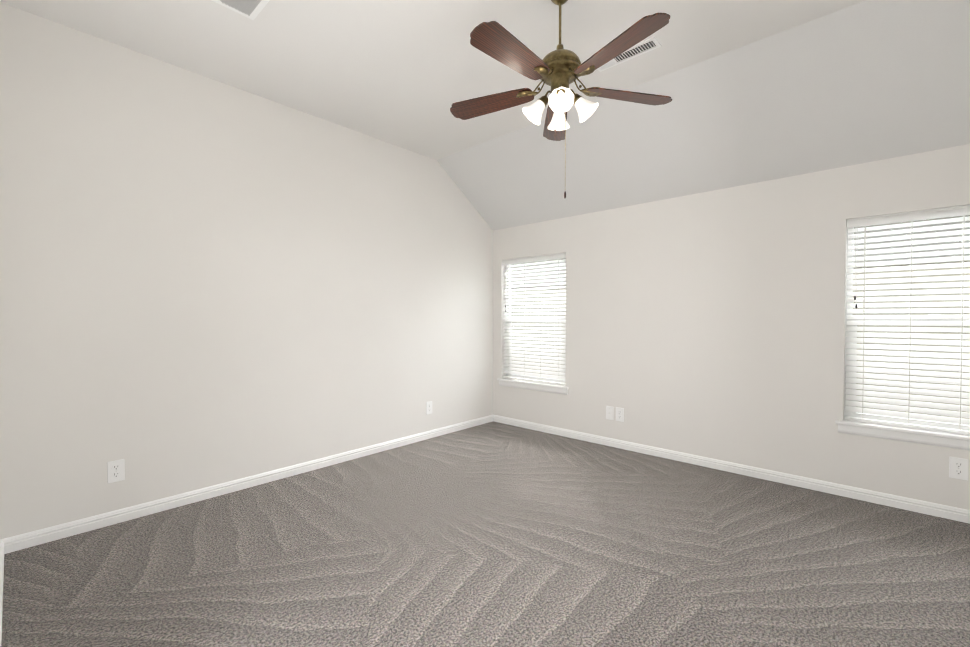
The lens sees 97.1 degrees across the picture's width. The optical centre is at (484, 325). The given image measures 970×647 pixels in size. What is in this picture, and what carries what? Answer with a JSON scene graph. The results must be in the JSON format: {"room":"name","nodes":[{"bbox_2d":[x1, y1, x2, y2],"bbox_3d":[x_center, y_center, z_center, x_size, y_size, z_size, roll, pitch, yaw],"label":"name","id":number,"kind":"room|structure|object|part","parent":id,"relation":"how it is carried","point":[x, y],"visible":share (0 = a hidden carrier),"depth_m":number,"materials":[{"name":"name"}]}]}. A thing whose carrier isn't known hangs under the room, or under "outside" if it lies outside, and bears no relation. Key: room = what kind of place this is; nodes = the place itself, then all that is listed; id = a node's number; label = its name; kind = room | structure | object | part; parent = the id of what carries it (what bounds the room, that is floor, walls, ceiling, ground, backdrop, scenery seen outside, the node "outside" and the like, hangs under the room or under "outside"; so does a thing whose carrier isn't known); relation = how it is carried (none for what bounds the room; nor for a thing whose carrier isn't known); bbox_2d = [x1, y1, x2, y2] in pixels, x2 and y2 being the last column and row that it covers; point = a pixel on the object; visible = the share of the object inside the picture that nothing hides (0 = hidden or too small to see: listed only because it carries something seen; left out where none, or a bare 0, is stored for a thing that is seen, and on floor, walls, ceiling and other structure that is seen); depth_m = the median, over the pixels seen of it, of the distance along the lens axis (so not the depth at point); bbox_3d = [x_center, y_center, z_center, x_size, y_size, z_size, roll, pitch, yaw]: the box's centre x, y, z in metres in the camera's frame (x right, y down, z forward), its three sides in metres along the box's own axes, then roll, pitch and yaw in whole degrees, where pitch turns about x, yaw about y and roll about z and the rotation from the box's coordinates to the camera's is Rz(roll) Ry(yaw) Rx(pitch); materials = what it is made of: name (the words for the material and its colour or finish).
{"room":"empty bedroom","nodes":[
{"label":"empty bedroom","id":0,"kind":"room"},
{"bbox_2d":[0,2,492,538],"bbox_3d":[-1.371,-0.225,4.011,0.150,3.220,4.532,1,1,42],"label":"wall","id":1,"kind":"structure","parent":0,"point":[206,282],"depth_m":3.11,"materials":[{"name":"paint"}]},
{"bbox_2d":[107,459,124,483],"bbox_3d":[-2.397,0.946,2.782,0.008,0.140,0.085,1,1,42],"label":"electrical outlet","id":2,"kind":"object","parent":1,"relation":"attached to","point":[115,470],"visible":1,"depth_m":2.78,"materials":[{"name":"white plastic"}]},
{"bbox_2d":[112,465,119,477],"bbox_3d":[-2.395,0.946,2.780,0.002,0.080,0.043,1,1,42],"label":"receptacle","id":3,"kind":"object","parent":2,"relation":"attached to","point":[115,468],"depth_m":2.78,"materials":[{"name":"white plastic"}]},
{"bbox_2d":[0,415,492,553],"bbox_3d":[-1.310,1.224,3.980,0.015,0.084,4.232,1,1,42],"label":"baseboard","id":4,"kind":"structure","parent":1,"relation":"attached to","point":[41,536],"depth_m":3.13,"materials":[{"name":"white paint"}]},
{"bbox_2d":[426,401,431,414],"bbox_3d":[-0.617,0.912,4.745,0.008,0.140,0.085,1,1,42],"label":"electrical outlet","id":5,"kind":"object","parent":1,"relation":"attached to","point":[429,407],"visible":1,"depth_m":4.74,"materials":[{"name":"white plastic"}]},
{"bbox_2d":[0,0,865,159],"bbox_3d":[0.068,-1.899,1.929,5.040,0.200,3.422,1,1,42],"label":"ceiling","id":6,"kind":"structure","parent":0,"point":[406,74],"depth_m":2.75,"materials":[{"name":"paint"}]},
{"bbox_2d":[212,0,269,19],"bbox_3d":[-1.356,-1.796,2.250,0.400,0.017,0.400,1,1,42],"label":"ceiling vent","id":7,"kind":"object","parent":6,"relation":"in","point":[251,9],"visible":1,"depth_m":2.41,"materials":[{"name":"silver metal"}]},
{"bbox_2d":[450,0,671,197],"bbox_3d":[0.367,-1.246,2.271,1.269,1.119,1.214,1,1,42],"label":"fan","id":8,"kind":"object","parent":6,"relation":"hanging from","point":[559,69],"visible":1,"depth_m":2.22,"materials":[{"name":"brown wood"}]},
{"bbox_3d":[0.034,-1.282,2.477,0.512,0.006,0.153,-1,-10,24],"label":"blade","id":9,"kind":"part","parent":8,"relation":"part of","materials":[{"name":"brown wood"}]},
{"bbox_3d":[0.131,-1.274,2.010,0.153,0.006,0.512,-14,-7,42],"label":"blade","id":10,"kind":"part","parent":8,"relation":"part of","materials":[{"name":"brown wood"}]},
{"label":"blade","id":11,"kind":"part","parent":8,"relation":"part of","materials":[{"name":"brown wood"}]},
{"bbox_3d":[0.404,-1.498,2.307,0.226,0.616,0.226,1,1,42],"label":"motor","id":12,"kind":"part","parent":8,"relation":"part of","materials":[{"name":"gold metal"}]},
{"bbox_3d":[0.606,-1.273,1.958,0.153,0.006,0.512,-13,8,-29],"label":"blade","id":13,"kind":"part","parent":8,"relation":"part of","materials":[{"name":"brown wood"}]},
{"bbox_3d":[0.802,-1.280,2.393,0.512,0.006,0.153,1,12,-12],"label":"blade","id":14,"kind":"part","parent":8,"relation":"part of","materials":[{"name":"brown wood"}]},
{"bbox_2d":[597,37,660,71],"bbox_3d":[0.943,-1.809,2.873,0.430,0.013,0.120,1,1,42],"label":"ceiling vent","id":15,"kind":"object","parent":6,"relation":"in","point":[645,46],"visible":0.77,"depth_m":2.84,"materials":[{"name":"silver metal"}]},
{"bbox_2d":[1,421,969,646],"bbox_3d":[0.441,1.353,2.396,5.040,0.120,4.532,1,1,42],"label":"floor","id":16,"kind":"structure","parent":0,"point":[493,534],"depth_m":2.33,"materials":[{"name":"carpet"}]},
{"bbox_2d":[437,0,969,230],"bbox_3d":[1.589,-1.609,3.613,5.040,0.840,1.110,1,1,42],"label":"ceiling","id":17,"kind":"structure","parent":0,"point":[866,81],"depth_m":3.11,"materials":[{"name":"paint"}]},
{"bbox_2d":[493,144,969,509],"bbox_3d":[1.912,0.095,3.998,4.740,2.580,0.150,1,1,42],"label":"wall","id":18,"kind":"structure","parent":0,"point":[709,324],"depth_m":3.69,"materials":[{"name":"paint"}]},
{"bbox_2d":[497,378,568,388],"bbox_3d":[0.579,0.693,5.158,1.030,0.026,0.136,1,1,42],"label":"window sill","id":19,"kind":"structure","parent":18,"relation":"attached to","point":[533,383],"depth_m":5.10,"materials":[{"name":"white paint"}]},
{"bbox_2d":[499,381,567,394],"bbox_3d":[0.551,0.740,5.129,1.000,0.066,0.017,1,1,42],"label":"apron","id":20,"kind":"object","parent":18,"relation":"attached to","point":[536,388],"visible":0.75,"depth_m":5.08,"materials":[{"name":"white paint"}]},
{"bbox_2d":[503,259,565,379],"bbox_3d":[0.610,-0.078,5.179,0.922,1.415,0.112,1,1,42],"label":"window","id":21,"kind":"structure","parent":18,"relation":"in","point":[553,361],"depth_m":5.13,"materials":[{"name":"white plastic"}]},
{"bbox_2d":[503,264,565,384],"bbox_3d":[0.612,-0.072,5.182,0.939,1.504,0.132,1,1,42],"label":"window","id":22,"kind":"structure","parent":18,"relation":"in","point":[535,378],"depth_m":5.23,"materials":[{"name":"white"}]},
{"bbox_3d":[0.585,0.664,5.165,0.924,0.020,0.052,1,1,42],"label":"window blind bottom rail","id":23,"kind":"part","parent":22,"relation":"part of","materials":[{"name":"white plastic"}]},
{"bbox_2d":[606,406,613,419],"bbox_3d":[1.296,0.912,4.457,0.085,0.140,0.017,1,1,42],"label":"electrical outlet","id":24,"kind":"object","parent":18,"relation":"attached to","point":[609,412],"visible":1,"depth_m":4.45,"materials":[{"name":"white plastic"}]},
{"bbox_2d":[616,407,623,421],"bbox_3d":[1.381,0.914,4.387,0.085,0.140,0.008,1,1,42],"label":"electrical outlet","id":25,"kind":"object","parent":18,"relation":"attached to","point":[620,414],"visible":1,"depth_m":4.38,"materials":[{"name":"white plastic"}]},
{"bbox_2d":[493,415,969,523],"bbox_3d":[1.856,1.224,3.956,4.740,0.084,0.015,1,1,42],"label":"baseboard","id":26,"kind":"structure","parent":18,"relation":"attached to","point":[930,508],"depth_m":3.52,"materials":[{"name":"white paint"}]},
{"bbox_2d":[835,418,969,440],"bbox_3d":[3.054,0.732,2.916,1.030,0.026,0.136,1,1,42],"label":"window sill","id":27,"kind":"structure","parent":18,"relation":"attached to","point":[949,435],"depth_m":2.97,"materials":[{"name":"white paint"}]},
{"bbox_2d":[838,424,969,450],"bbox_3d":[3.026,0.778,2.887,1.000,0.066,0.017,1,1,42],"label":"apron","id":28,"kind":"object","parent":18,"relation":"attached to","point":[920,439],"visible":0.85,"depth_m":2.97,"materials":[{"name":"white paint"}]},
{"bbox_2d":[844,227,969,434],"bbox_3d":[3.087,-0.034,2.940,0.939,1.504,0.132,1,1,42],"label":"window","id":29,"kind":"structure","parent":18,"relation":"in","point":[911,421],"depth_m":3.11,"materials":[{"name":"white"}]},
{"bbox_3d":[3.060,0.703,2.923,0.924,0.020,0.052,1,1,42],"label":"window blind bottom rail","id":30,"kind":"part","parent":29,"relation":"part of","materials":[{"name":"white plastic"}]},
{"bbox_2d":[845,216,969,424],"bbox_3d":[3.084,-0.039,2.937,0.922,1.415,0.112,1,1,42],"label":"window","id":31,"kind":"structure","parent":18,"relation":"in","point":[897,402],"depth_m":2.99,"materials":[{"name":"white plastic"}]},
{"bbox_2d":[949,457,968,480],"bbox_3d":[3.115,0.941,2.816,0.085,0.140,0.008,1,1,42],"label":"electrical outlet","id":32,"kind":"object","parent":18,"relation":"attached to","point":[958,468],"visible":1,"depth_m":2.81,"materials":[{"name":"white plastic"}]},
{"bbox_2d":[954,462,963,474],"bbox_3d":[3.113,0.941,2.814,0.043,0.080,0.002,1,1,42],"label":"receptacle","id":33,"kind":"object","parent":32,"relation":"attached to","point":[958,466],"depth_m":2.81,"materials":[{"name":"white plastic"}]},
{"bbox_3d":[-1.031,-0.169,0.746,4.740,3.220,0.150,1,1,42],"label":"wall","id":34,"kind":"structure","parent":0,"visible":0},
{"bbox_2d":[0,540,3,646],"bbox_3d":[-0.975,1.278,0.832,4.740,0.084,0.015,1,1,42],"label":"baseboard","id":35,"kind":"structure","parent":34,"relation":"attached to","point":[1,571],"depth_m":2.07,"materials":[{"name":"white paint"}]},
{"bbox_3d":[0.585,-0.803,5.140,0.928,0.040,0.052,1,1,42],"label":"blind headrail","id":36,"kind":"object","parent":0,"visible":0},
{"bbox_2d":[508,264,508,314],"bbox_3d":[0.292,-0.449,5.365,0.007,0.631,0.010,1,1,42],"label":"blind wand","id":37,"kind":"object","parent":36,"relation":"hanging from","point":[508,289],"visible":0.98,"depth_m":5.36,"materials":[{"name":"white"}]},
{"bbox_2d":[524,263,526,378],"bbox_3d":[0.496,-0.066,5.233,0.004,1.437,0.048,1,1,42],"label":"blind cord","id":38,"kind":"object","parent":36,"relation":"hanging from","point":[524,311],"depth_m":5.22,"materials":[{"name":"white fabric"}]},
{"bbox_2d":[502,253,565,264],"bbox_3d":[0.563,-0.790,5.116,0.928,0.064,0.010,1,1,42],"label":"blind valance","id":39,"kind":"object","parent":36,"relation":"attached to","point":[536,258],"visible":1,"depth_m":5.08,"materials":[{"name":"white plastic"}]},
{"bbox_2d":[558,259,560,382],"bbox_3d":[0.853,-0.060,4.910,0.004,1.437,0.048,1,1,42],"label":"blind cord","id":40,"kind":"object","parent":36,"relation":"hanging from","point":[558,259],"depth_m":4.89,"materials":[{"name":"white fabric"}]},
{"bbox_3d":[3.060,-0.764,2.898,0.928,0.040,0.052,1,1,42],"label":"blind headrail","id":41,"kind":"object","parent":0,"visible":0},
{"bbox_2d":[855,227,865,418],"bbox_3d":[2.772,-0.030,3.152,0.079,1.437,0.036,0,1,-6],"label":"blind cord","id":42,"kind":"object","parent":41,"relation":"hanging from","point":[857,227],"depth_m":3.15,"materials":[{"name":"white fabric"}]},
{"bbox_2d":[863,226,865,311],"bbox_3d":[2.767,-0.410,3.122,0.007,0.631,0.010,1,1,42],"label":"blind wand","id":43,"kind":"object","parent":41,"relation":"hanging from","point":[864,268],"visible":0.98,"depth_m":3.12,"materials":[{"name":"white plastic"}]},
{"bbox_2d":[847,205,969,227],"bbox_3d":[3.038,-0.752,2.873,0.928,0.064,0.010,1,1,42],"label":"blind valance","id":44,"kind":"object","parent":41,"relation":"attached to","point":[963,210],"visible":1,"depth_m":2.96,"materials":[{"name":"white plastic"}]},
{"bbox_2d":[908,221,912,424],"bbox_3d":[2.971,-0.027,2.991,0.004,1.437,0.048,1,1,42],"label":"blind cord","id":45,"kind":"object","parent":41,"relation":"hanging from","point":[910,319],"depth_m":2.97,"materials":[{"name":"white fabric"}]},
{"bbox_2d":[959,215,964,430],"bbox_3d":[3.149,-0.024,2.829,0.004,1.437,0.048,1,1,42],"label":"blind cord","id":46,"kind":"object","parent":41,"relation":"hanging from","point":[964,215],"depth_m":2.81,"materials":[{"name":"white fabric"}]},
{"label":"ground","id":47,"kind":"structure","parent":0,"visible":0},
{"bbox_2d":[512,289,565,305],"bbox_3d":[1.409,0.063,17.174,8.700,2.450,7.000,1,1,42],"label":"house","id":48,"kind":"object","parent":47,"relation":"on","point":[539,297],"depth_m":12.27,"materials":[{"name":"white plastic"}]},
{"bbox_2d":[512,258,565,288],"bbox_3d":[1.409,-2.161,17.136,9.600,2.000,7.900,1,1,42],"label":"house roof","id":49,"kind":"structure","parent":48,"relation":"on","point":[540,275],"depth_m":12.86,"materials":[{"name":"white plastic"}]},
{"bbox_2d":[512,300,969,418],"bbox_3d":[5.090,0.586,5.384,18.000,1.810,0.060,1,1,42],"label":"fence","id":50,"kind":"object","parent":47,"relation":"on","point":[857,343],"depth_m":5.30,"materials":[{"name":"beige"}]},
{"bbox_2d":[853,267,969,409],"bbox_3d":[10.041,0.198,9.353,11.000,2.450,7.000,1,1,42],"label":"house","id":51,"kind":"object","parent":47,"relation":"on","point":[913,289],"depth_m":7.18,"materials":[{"name":"white plastic"}]},
{"bbox_2d":[853,215,969,268],"bbox_3d":[10.041,-2.027,9.314,11.900,2.000,7.900,1,1,42],"label":"house roof","id":52,"kind":"structure","parent":51,"relation":"on","point":[936,231],"depth_m":7.50,"materials":[{"name":"white plastic"}]}
]}

